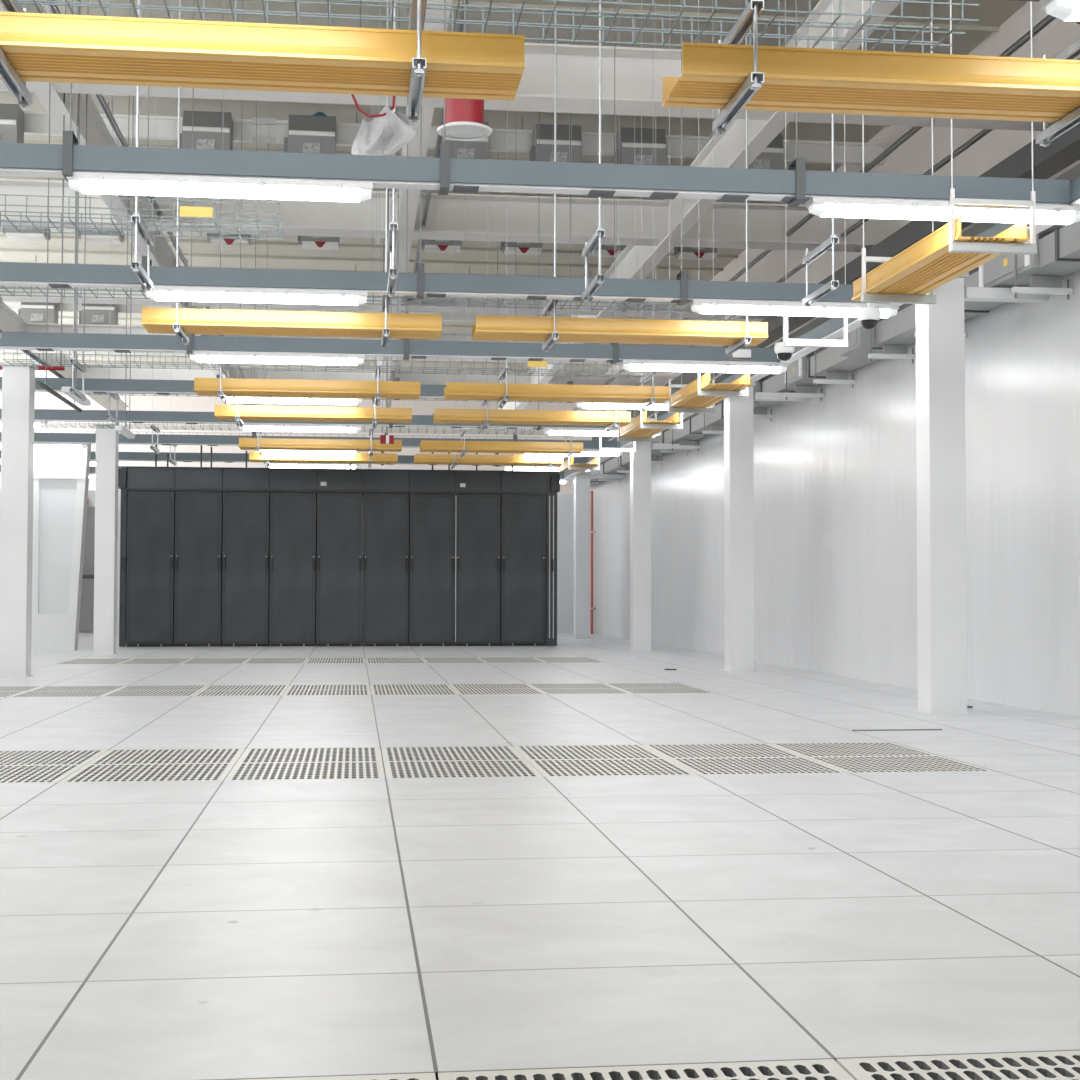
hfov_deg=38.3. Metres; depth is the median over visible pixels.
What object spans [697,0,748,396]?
bracket
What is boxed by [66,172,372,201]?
tube light
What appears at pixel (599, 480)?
wall bracket
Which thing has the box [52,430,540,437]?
tray
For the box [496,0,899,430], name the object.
steel beam
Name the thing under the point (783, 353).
dome camera
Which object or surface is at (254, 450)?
tube light
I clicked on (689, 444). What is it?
wall bracket
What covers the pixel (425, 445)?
trough
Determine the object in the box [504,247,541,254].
tray
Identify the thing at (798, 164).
hanger
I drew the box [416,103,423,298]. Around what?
hanger
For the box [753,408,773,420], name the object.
wall bracket
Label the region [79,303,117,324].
box
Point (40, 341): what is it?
channel
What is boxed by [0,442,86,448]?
tube light
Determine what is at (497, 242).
hanger
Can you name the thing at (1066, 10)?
tube light
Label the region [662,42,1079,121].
trough
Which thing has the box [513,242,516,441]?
hanger
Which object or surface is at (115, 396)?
hanger
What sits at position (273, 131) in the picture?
busway
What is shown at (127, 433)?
hanger
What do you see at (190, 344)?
hanger
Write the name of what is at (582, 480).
support column
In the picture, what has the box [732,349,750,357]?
junction box
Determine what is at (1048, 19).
rail
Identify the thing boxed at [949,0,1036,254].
bracket
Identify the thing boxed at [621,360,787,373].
tube light
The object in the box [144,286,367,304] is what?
tube light
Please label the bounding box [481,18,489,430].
hanger
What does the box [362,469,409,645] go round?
rack
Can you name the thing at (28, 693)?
floor vent
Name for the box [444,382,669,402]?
trough
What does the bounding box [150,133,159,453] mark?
hanger
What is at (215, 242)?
tray
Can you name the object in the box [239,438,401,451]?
trough
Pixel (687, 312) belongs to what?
steel beam
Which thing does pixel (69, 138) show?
hanger
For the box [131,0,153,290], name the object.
hanger
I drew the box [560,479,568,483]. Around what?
tube light
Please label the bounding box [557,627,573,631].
baseboard
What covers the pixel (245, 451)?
rod
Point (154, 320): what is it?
trough
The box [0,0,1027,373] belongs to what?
ceiling
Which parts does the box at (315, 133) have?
label plate, sloped lid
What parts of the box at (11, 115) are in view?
sloped lid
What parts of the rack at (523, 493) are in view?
header panel, perforated panel, rail, header rail, handle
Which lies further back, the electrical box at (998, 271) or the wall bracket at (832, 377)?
the wall bracket at (832, 377)
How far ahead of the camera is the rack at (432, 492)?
20.28 m
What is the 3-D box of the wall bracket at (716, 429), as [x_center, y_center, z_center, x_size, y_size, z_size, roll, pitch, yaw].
[1.933,-1.272,16.801,0.355,0.310,0.040,0,-2,-7]
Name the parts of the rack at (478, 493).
perforated panel, rail, header rail, header panel, handle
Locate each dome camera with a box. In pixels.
[774,316,794,360]
[858,303,880,329]
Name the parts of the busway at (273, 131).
joint plate, joint plate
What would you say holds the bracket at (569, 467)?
hanging from the ceiling at (285, 254)
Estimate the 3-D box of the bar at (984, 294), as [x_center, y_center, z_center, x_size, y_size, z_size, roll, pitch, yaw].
[2.765,-1.458,9.248,0.510,0.065,0.100,0,-2,-7]
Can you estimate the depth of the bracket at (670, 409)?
13.24 m
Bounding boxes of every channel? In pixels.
[0,142,1069,204]
[0,262,885,303]
[0,332,777,362]
[0,377,679,400]
[0,409,617,428]
[0,432,616,449]
[0,450,587,465]
[0,465,563,478]
[564,176,1079,478]
[1014,0,1039,1]
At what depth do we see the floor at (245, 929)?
3.75 m
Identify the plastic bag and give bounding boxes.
[351,106,416,155]
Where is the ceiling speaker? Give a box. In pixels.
[437,0,491,139]
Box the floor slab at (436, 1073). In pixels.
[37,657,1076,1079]
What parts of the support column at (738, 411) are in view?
trim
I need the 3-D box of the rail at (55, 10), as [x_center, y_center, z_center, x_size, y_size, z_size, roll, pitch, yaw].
[-4.713,-3.651,20.720,0.041,0.042,34.000,0,-2,-7]
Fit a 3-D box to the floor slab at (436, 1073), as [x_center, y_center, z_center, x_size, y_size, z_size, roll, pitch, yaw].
[-5.350,1.651,20.213,20.200,0.546,50.500,0,-2,-7]
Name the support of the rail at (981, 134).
attached to the steel beam at (639, 72)
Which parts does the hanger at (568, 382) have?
rod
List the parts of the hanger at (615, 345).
rod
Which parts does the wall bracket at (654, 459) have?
arm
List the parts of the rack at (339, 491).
perforated panel, rail, header rail, header panel, handle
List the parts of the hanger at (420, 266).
rod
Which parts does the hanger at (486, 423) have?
rod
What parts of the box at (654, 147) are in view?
sloped lid, label plate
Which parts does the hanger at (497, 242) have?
rod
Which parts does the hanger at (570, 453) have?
rod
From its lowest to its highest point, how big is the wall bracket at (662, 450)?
0.310 m
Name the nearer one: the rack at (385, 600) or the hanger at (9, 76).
the hanger at (9, 76)
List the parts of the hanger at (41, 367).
rod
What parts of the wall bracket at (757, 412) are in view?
arm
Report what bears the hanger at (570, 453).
hanging from the ceiling at (285, 254)
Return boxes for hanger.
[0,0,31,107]
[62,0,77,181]
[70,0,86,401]
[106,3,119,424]
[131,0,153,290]
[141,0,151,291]
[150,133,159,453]
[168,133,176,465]
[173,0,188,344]
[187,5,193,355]
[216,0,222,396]
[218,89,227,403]
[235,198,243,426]
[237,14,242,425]
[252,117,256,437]
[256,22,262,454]
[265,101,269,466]
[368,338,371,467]
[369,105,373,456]
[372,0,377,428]
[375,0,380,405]
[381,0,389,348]
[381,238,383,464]
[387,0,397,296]
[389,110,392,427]
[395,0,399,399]
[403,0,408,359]
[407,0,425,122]
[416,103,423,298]
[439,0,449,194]
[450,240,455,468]
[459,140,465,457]
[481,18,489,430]
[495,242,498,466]
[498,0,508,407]
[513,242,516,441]
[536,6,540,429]
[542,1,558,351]
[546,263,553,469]
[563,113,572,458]
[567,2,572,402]
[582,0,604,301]
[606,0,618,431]
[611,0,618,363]
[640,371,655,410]
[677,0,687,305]
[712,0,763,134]
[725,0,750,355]
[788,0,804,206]
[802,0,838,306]
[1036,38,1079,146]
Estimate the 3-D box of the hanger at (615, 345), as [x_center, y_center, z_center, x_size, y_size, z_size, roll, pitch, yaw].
[0.573,-3.647,11.901,0.040,4.601,0.132,0,-2,-7]
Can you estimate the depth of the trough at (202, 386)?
12.49 m
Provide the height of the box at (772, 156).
0.640 m
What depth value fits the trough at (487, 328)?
9.69 m
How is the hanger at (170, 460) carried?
hanging from the ceiling at (285, 254)
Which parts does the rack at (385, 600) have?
perforated panel, rail, header rail, header panel, handle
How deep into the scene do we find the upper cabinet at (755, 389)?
14.71 m
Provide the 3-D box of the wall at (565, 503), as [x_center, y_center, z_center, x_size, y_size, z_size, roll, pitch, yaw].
[-7.626,0.366,26.635,17.190,2.440,0.100,0,-2,-7]
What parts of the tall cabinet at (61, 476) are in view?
kick panel, recessed panel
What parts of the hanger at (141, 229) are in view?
rod, rod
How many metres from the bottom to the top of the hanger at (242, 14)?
4.601 m
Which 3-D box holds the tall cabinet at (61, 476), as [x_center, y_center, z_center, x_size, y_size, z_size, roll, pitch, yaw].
[-5.750,0.070,18.652,0.641,2.500,0.250,0,-2,-7]
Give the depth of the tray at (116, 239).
24.36 m
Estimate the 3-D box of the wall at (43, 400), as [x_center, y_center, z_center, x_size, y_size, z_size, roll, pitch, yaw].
[-8.354,-1.079,45.465,20.200,7.600,0.150,0,-2,-7]
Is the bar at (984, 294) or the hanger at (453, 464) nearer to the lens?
the bar at (984, 294)
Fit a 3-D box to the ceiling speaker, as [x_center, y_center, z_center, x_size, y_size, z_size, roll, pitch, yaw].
[-0.338,-3.980,7.127,0.252,4.262,0.252,0,-2,-7]
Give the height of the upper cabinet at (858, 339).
0.370 m
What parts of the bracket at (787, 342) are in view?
post, post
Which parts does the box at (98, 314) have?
label plate, sloped lid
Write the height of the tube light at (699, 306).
0.074 m
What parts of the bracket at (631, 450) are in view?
post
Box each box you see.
[0,103,23,142]
[2,227,50,241]
[18,302,58,323]
[79,229,123,243]
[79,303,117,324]
[180,111,232,149]
[207,233,250,246]
[284,112,335,153]
[298,236,339,249]
[421,239,461,252]
[441,122,488,158]
[500,242,541,254]
[530,124,581,162]
[592,245,626,257]
[615,127,666,165]
[674,247,716,259]
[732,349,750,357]
[748,133,783,169]
[979,233,1038,287]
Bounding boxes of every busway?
[4,259,719,321]
[23,102,884,164]
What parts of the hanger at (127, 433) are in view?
rod, rod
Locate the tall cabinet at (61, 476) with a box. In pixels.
[31,444,90,650]
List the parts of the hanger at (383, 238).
rod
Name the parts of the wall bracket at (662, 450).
arm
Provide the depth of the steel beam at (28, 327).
27.45 m
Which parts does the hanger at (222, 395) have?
rod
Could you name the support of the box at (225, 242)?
attached to the busway
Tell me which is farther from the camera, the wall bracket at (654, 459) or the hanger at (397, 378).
the wall bracket at (654, 459)
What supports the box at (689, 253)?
attached to the busway
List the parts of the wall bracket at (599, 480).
arm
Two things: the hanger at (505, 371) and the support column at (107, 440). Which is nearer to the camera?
the hanger at (505, 371)
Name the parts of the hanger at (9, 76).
rod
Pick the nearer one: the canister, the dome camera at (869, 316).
the canister
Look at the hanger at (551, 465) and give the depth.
19.27 m
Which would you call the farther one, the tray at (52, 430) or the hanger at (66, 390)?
the tray at (52, 430)
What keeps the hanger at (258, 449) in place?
hanging from the ceiling at (285, 254)
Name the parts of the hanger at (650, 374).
rod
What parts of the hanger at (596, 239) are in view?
rod, rod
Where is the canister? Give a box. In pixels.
[445,98,483,123]
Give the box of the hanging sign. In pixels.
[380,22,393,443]
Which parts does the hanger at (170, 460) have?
rod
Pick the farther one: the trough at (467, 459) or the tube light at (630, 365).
the trough at (467, 459)
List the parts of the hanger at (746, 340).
rod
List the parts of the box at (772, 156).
label plate, sloped lid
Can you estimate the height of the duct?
0.360 m
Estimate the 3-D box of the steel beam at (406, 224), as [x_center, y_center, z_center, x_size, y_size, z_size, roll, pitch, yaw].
[-1.982,-3.704,21.553,0.185,0.500,37.000,0,-2,-7]
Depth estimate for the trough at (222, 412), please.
14.28 m
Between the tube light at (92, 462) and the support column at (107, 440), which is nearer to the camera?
the support column at (107, 440)
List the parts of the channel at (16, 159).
clip plate, clip plate, clip plate, clip plate, clip plate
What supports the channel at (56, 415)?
hanging from the hanger at (390, 424)
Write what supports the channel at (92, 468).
attached to the channel at (833, 328)
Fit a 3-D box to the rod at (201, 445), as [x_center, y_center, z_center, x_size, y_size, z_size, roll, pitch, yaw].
[-4.428,-1.127,20.316,0.022,0.430,0.022,0,-2,16]
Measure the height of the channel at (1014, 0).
0.120 m
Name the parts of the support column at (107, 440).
trim, cap plate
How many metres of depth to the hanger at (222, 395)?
12.42 m
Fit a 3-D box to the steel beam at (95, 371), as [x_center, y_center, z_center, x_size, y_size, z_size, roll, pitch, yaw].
[-6.771,-3.351,32.354,20.200,0.460,0.400,0,-2,-7]
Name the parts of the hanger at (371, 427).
rod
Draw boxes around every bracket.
[568,113,599,469]
[598,470,620,482]
[599,300,635,452]
[617,456,629,474]
[618,414,656,441]
[640,0,682,428]
[651,456,663,465]
[661,431,689,454]
[668,0,714,412]
[671,429,699,450]
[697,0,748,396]
[702,413,723,436]
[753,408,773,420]
[784,0,847,347]
[784,370,823,400]
[813,350,855,387]
[861,0,935,303]
[868,329,915,362]
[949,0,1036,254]
[1011,254,1072,299]
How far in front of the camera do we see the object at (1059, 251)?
11.32 m
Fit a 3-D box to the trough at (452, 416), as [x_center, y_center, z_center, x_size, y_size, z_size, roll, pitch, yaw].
[-0.080,-1.156,14.656,1.840,0.104,0.329,0,-2,-7]
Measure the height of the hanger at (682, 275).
4.601 m
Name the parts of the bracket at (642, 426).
post, post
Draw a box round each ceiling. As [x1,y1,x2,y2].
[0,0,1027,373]
[596,0,1079,440]
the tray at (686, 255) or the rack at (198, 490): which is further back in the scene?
the tray at (686, 255)
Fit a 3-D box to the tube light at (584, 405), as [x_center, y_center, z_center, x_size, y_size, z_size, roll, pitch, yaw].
[0.970,-1.241,14.347,1.280,0.074,0.114,0,-2,-7]
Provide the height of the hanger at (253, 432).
4.601 m
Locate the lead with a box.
[351,94,394,117]
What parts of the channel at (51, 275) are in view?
clip plate, clip plate, clip plate, clip plate, clip plate, clip plate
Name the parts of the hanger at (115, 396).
rod, rod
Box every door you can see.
[79,507,94,631]
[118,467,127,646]
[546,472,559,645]
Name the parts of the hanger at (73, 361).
rod, rod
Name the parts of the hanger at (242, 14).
rod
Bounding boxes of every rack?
[126,466,174,646]
[174,467,222,646]
[222,468,269,645]
[269,468,316,645]
[316,469,362,645]
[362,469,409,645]
[408,470,455,645]
[454,470,500,645]
[500,471,546,645]
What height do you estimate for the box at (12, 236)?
0.640 m
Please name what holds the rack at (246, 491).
on the floor at (245, 929)
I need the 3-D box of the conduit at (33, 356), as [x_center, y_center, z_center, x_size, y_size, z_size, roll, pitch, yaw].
[-4.415,-3.741,13.604,0.036,4.318,4.600,0,-2,-7]
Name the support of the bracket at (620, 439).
hanging from the ceiling at (285, 254)
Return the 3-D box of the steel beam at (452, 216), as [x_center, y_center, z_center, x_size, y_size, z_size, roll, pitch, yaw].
[-5.035,-3.837,17.866,20.200,0.460,0.400,0,-2,-7]
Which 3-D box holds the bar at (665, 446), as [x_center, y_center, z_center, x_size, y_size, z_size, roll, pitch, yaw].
[1.611,-1.135,18.874,0.510,0.065,0.100,0,-2,-7]
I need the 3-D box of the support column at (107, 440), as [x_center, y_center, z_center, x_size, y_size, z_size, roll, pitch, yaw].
[-4.890,-0.009,17.513,0.260,2.585,0.260,0,-2,-7]
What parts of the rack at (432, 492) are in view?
perforated panel, header panel, rail, header rail, handle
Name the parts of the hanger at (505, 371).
rod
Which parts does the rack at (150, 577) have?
perforated panel, rail, header rail, header panel, handle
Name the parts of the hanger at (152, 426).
rod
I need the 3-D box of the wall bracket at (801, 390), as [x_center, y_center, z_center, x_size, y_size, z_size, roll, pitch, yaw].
[2.314,-1.379,13.626,0.355,0.310,0.040,0,-2,-7]
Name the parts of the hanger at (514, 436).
rod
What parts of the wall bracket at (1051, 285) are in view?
rod, arm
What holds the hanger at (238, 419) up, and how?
hanging from the ceiling at (285, 254)
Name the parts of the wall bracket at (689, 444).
arm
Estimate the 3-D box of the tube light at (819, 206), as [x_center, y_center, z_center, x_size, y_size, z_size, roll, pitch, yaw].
[1.845,-1.486,7.043,1.280,0.074,0.114,0,-2,-7]
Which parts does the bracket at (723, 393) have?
post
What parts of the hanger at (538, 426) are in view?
rod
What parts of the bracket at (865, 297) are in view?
post, post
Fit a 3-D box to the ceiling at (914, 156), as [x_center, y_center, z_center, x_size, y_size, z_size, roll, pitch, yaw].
[4.761,-1.861,21.543,0.150,7.600,50.500,0,-2,-7]
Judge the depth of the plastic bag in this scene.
7.66 m
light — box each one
[0,420,46,427]
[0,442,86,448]
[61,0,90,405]
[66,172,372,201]
[89,473,94,478]
[90,460,95,465]
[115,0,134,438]
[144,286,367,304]
[189,351,364,364]
[218,396,362,404]
[238,423,360,431]
[254,450,359,452]
[265,462,359,468]
[501,465,591,470]
[520,450,622,455]
[544,428,661,436]
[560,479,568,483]
[576,401,711,409]
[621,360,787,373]
[690,300,898,317]
[806,197,1079,224]
[1042,0,1079,20]
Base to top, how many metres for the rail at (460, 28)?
0.042 m
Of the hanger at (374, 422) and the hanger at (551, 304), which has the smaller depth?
the hanger at (551, 304)
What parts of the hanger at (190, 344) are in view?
rod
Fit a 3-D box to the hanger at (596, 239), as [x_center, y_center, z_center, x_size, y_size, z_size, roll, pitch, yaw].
[0.279,-3.675,8.128,0.041,4.800,0.520,0,-2,-7]
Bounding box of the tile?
[852,729,941,730]
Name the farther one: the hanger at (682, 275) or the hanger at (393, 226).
the hanger at (682, 275)
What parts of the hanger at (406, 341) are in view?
rod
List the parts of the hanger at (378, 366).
rod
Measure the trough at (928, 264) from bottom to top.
0.104 m
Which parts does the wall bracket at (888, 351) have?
rod, arm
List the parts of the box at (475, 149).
label plate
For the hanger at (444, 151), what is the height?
4.601 m
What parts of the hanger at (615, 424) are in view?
rod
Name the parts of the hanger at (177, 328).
rod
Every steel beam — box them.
[0,1,253,404]
[0,42,1054,130]
[0,179,911,251]
[0,285,819,320]
[0,301,128,424]
[0,323,722,364]
[0,363,677,385]
[375,0,451,429]
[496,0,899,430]
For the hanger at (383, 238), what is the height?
4.601 m
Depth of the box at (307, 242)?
24.74 m
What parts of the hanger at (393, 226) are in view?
rod, rod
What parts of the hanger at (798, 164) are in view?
rod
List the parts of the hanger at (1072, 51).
rod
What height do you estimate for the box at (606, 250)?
0.680 m
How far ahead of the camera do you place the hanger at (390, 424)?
16.52 m
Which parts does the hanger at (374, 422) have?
rod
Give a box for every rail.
[46,0,258,405]
[388,0,468,407]
[572,14,1055,410]
[601,59,1079,410]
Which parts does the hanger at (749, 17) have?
rod, rod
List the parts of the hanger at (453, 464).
rod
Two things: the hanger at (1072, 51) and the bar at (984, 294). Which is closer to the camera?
the hanger at (1072, 51)
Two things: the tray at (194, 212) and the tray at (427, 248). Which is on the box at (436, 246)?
the tray at (427, 248)
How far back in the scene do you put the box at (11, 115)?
19.56 m
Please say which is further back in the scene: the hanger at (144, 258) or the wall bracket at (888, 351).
the wall bracket at (888, 351)
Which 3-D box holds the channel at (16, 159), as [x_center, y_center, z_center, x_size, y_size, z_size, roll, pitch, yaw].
[-2.920,-1.607,6.476,10.720,0.120,0.110,0,-2,-7]
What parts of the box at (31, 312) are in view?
label plate, sloped lid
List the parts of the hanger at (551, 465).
rod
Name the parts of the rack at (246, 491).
perforated panel, header rail, rail, header panel, handle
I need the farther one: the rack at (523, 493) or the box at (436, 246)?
the box at (436, 246)
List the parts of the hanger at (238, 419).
rod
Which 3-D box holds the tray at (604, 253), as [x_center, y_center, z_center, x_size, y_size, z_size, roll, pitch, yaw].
[1.152,-4.684,25.423,0.570,0.050,0.330,0,-2,-7]
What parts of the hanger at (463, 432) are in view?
rod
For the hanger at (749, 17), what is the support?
hanging from the ceiling at (285, 254)
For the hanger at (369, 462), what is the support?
hanging from the ceiling at (285, 254)
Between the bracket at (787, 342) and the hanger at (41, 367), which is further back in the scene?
the hanger at (41, 367)
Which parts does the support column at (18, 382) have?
trim, cap plate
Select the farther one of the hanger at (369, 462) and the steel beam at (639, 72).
the hanger at (369, 462)
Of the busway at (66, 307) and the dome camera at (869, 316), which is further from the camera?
the busway at (66, 307)
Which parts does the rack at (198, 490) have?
perforated panel, header rail, rail, header panel, handle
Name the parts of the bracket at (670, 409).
post, post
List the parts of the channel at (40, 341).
clip plate, clip plate, clip plate, clip plate, clip plate, clip plate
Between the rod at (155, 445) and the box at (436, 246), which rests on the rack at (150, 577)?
the rod at (155, 445)
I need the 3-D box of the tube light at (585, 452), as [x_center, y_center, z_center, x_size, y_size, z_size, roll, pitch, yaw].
[0.390,-1.078,19.189,1.280,0.074,0.114,0,-2,-7]
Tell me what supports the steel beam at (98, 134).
attached to the steel beam at (639, 72)
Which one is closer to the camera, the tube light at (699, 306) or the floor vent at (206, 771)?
the floor vent at (206, 771)
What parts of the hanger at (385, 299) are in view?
rod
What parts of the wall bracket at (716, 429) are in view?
arm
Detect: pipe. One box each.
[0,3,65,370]
[590,491,595,633]
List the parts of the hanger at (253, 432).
rod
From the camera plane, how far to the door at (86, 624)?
26.50 m
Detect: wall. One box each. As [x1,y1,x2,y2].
[0,391,595,494]
[0,489,573,632]
[590,270,1079,716]
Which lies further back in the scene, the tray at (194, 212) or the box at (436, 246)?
the box at (436, 246)
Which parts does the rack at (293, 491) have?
perforated panel, rail, header rail, header panel, handle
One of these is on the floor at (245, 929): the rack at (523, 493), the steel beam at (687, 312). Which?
the rack at (523, 493)
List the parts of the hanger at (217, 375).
rod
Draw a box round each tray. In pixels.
[0,194,282,239]
[0,286,684,311]
[3,350,635,377]
[6,233,46,241]
[18,0,978,52]
[43,422,546,434]
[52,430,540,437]
[57,378,575,402]
[81,235,121,243]
[211,239,248,246]
[302,241,337,249]
[424,245,460,252]
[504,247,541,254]
[592,250,622,257]
[678,252,716,259]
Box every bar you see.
[590,474,624,478]
[651,443,692,449]
[753,392,809,401]
[964,287,1048,302]
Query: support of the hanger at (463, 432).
hanging from the ceiling at (285, 254)
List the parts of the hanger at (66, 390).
rod, rod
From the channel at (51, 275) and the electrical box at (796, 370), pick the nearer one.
the channel at (51, 275)
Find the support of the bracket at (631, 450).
hanging from the ceiling at (285, 254)
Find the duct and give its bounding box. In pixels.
[582,164,1079,466]
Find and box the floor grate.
[238,1050,1079,1079]
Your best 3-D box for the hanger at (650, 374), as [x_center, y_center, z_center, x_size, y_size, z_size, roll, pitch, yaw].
[0.906,-3.507,13.065,0.041,4.800,0.520,0,-2,-7]
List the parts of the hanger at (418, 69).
rod, rod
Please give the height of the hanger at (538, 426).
4.601 m
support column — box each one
[0,362,37,676]
[92,424,118,654]
[573,471,590,638]
[629,442,651,650]
[723,383,755,671]
[915,272,969,713]
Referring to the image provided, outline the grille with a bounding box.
[442,125,487,137]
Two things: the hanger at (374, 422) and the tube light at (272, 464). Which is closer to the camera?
the hanger at (374, 422)
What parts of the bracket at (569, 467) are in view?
post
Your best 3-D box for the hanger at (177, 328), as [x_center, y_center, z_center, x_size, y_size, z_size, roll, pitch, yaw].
[-2.194,-3.631,9.604,0.041,4.800,0.520,0,-2,-7]
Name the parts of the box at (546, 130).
sloped lid, label plate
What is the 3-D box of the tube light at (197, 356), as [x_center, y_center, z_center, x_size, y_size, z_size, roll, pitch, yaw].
[-1.944,-1.343,11.522,1.280,0.074,0.114,0,-2,-7]
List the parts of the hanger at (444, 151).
rod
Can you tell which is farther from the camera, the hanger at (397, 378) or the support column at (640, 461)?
the support column at (640, 461)
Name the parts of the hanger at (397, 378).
rod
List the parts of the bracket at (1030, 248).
post, post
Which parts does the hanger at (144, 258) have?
rod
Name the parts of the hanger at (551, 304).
rod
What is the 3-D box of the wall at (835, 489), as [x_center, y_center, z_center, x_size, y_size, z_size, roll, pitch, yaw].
[2.566,-0.200,13.415,0.100,2.720,28.600,0,-2,-7]
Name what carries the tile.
on the floor at (245, 929)
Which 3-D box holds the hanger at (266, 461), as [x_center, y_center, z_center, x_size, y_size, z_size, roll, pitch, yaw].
[-3.336,-3.311,19.130,0.041,4.800,0.520,0,-2,-7]
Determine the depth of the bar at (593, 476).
23.68 m
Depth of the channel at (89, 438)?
18.62 m
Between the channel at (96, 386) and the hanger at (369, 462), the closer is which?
the channel at (96, 386)
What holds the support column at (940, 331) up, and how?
on the floor at (245, 929)
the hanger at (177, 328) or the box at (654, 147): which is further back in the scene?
the box at (654, 147)
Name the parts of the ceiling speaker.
rod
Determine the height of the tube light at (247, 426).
0.074 m
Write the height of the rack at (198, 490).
2.300 m
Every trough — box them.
[0,11,524,100]
[142,307,441,339]
[194,378,419,398]
[214,405,411,422]
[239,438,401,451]
[249,451,397,463]
[414,454,563,465]
[420,440,582,453]
[433,408,630,425]
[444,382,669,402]
[472,315,767,345]
[560,456,598,471]
[620,411,679,436]
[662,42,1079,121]
[668,371,750,407]
[852,216,1028,301]
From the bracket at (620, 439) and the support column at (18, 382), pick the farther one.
the bracket at (620, 439)
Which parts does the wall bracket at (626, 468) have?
arm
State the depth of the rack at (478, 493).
20.35 m
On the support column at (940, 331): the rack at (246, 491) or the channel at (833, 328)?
the channel at (833, 328)
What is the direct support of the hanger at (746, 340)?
hanging from the ceiling at (285, 254)
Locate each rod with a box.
[155,445,156,466]
[200,445,201,466]
[245,451,246,467]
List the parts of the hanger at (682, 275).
rod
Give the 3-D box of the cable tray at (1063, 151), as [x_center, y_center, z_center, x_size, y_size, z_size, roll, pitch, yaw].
[3.647,-3.249,22.716,0.300,0.250,36.000,0,-2,-7]
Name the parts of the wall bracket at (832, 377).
rod, arm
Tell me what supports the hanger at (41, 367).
hanging from the ceiling at (285, 254)
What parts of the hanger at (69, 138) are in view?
rod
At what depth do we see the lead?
7.62 m
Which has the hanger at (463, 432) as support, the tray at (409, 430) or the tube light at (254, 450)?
the tray at (409, 430)
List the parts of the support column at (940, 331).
trim, cap plate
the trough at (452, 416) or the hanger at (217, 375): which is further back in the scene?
the trough at (452, 416)
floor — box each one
[0,632,1079,1079]
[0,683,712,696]
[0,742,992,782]
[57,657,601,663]
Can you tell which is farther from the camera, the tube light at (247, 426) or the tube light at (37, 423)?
the tube light at (247, 426)
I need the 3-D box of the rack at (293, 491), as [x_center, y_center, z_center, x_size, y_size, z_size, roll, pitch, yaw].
[-3.256,0.241,20.595,0.600,2.300,1.135,0,-2,-7]
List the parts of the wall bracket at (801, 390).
arm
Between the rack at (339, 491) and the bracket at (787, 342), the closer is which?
the bracket at (787, 342)
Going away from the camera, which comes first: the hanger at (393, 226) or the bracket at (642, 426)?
the hanger at (393, 226)
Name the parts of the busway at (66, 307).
rail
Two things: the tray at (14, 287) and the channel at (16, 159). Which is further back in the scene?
the tray at (14, 287)
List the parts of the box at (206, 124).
label plate, sloped lid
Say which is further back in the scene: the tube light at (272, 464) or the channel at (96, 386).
the tube light at (272, 464)
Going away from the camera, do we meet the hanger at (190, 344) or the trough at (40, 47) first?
the trough at (40, 47)
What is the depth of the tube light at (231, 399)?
13.93 m
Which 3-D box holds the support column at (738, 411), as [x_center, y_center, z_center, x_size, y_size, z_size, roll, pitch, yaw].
[1.793,-0.113,14.014,0.260,2.585,0.260,0,-2,-7]
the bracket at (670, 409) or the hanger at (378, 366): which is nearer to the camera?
the hanger at (378, 366)
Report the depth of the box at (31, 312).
28.85 m
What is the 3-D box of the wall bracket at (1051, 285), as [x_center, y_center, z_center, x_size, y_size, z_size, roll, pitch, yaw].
[2.879,-1.537,8.912,0.355,0.310,0.040,0,-2,-7]
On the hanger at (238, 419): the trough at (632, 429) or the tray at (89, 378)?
the tray at (89, 378)
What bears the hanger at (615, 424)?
hanging from the ceiling at (285, 254)
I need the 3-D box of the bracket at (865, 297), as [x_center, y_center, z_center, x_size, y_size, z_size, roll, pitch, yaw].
[1.901,-3.659,8.292,0.400,4.815,0.040,0,-2,-7]
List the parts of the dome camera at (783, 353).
stem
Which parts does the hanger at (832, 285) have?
rod, rod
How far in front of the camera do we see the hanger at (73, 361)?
12.28 m
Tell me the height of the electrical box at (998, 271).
0.220 m
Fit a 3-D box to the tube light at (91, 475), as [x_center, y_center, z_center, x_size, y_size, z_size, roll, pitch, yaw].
[-6.616,-0.955,23.273,1.280,0.074,0.114,0,-2,-7]
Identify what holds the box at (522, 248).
attached to the busway

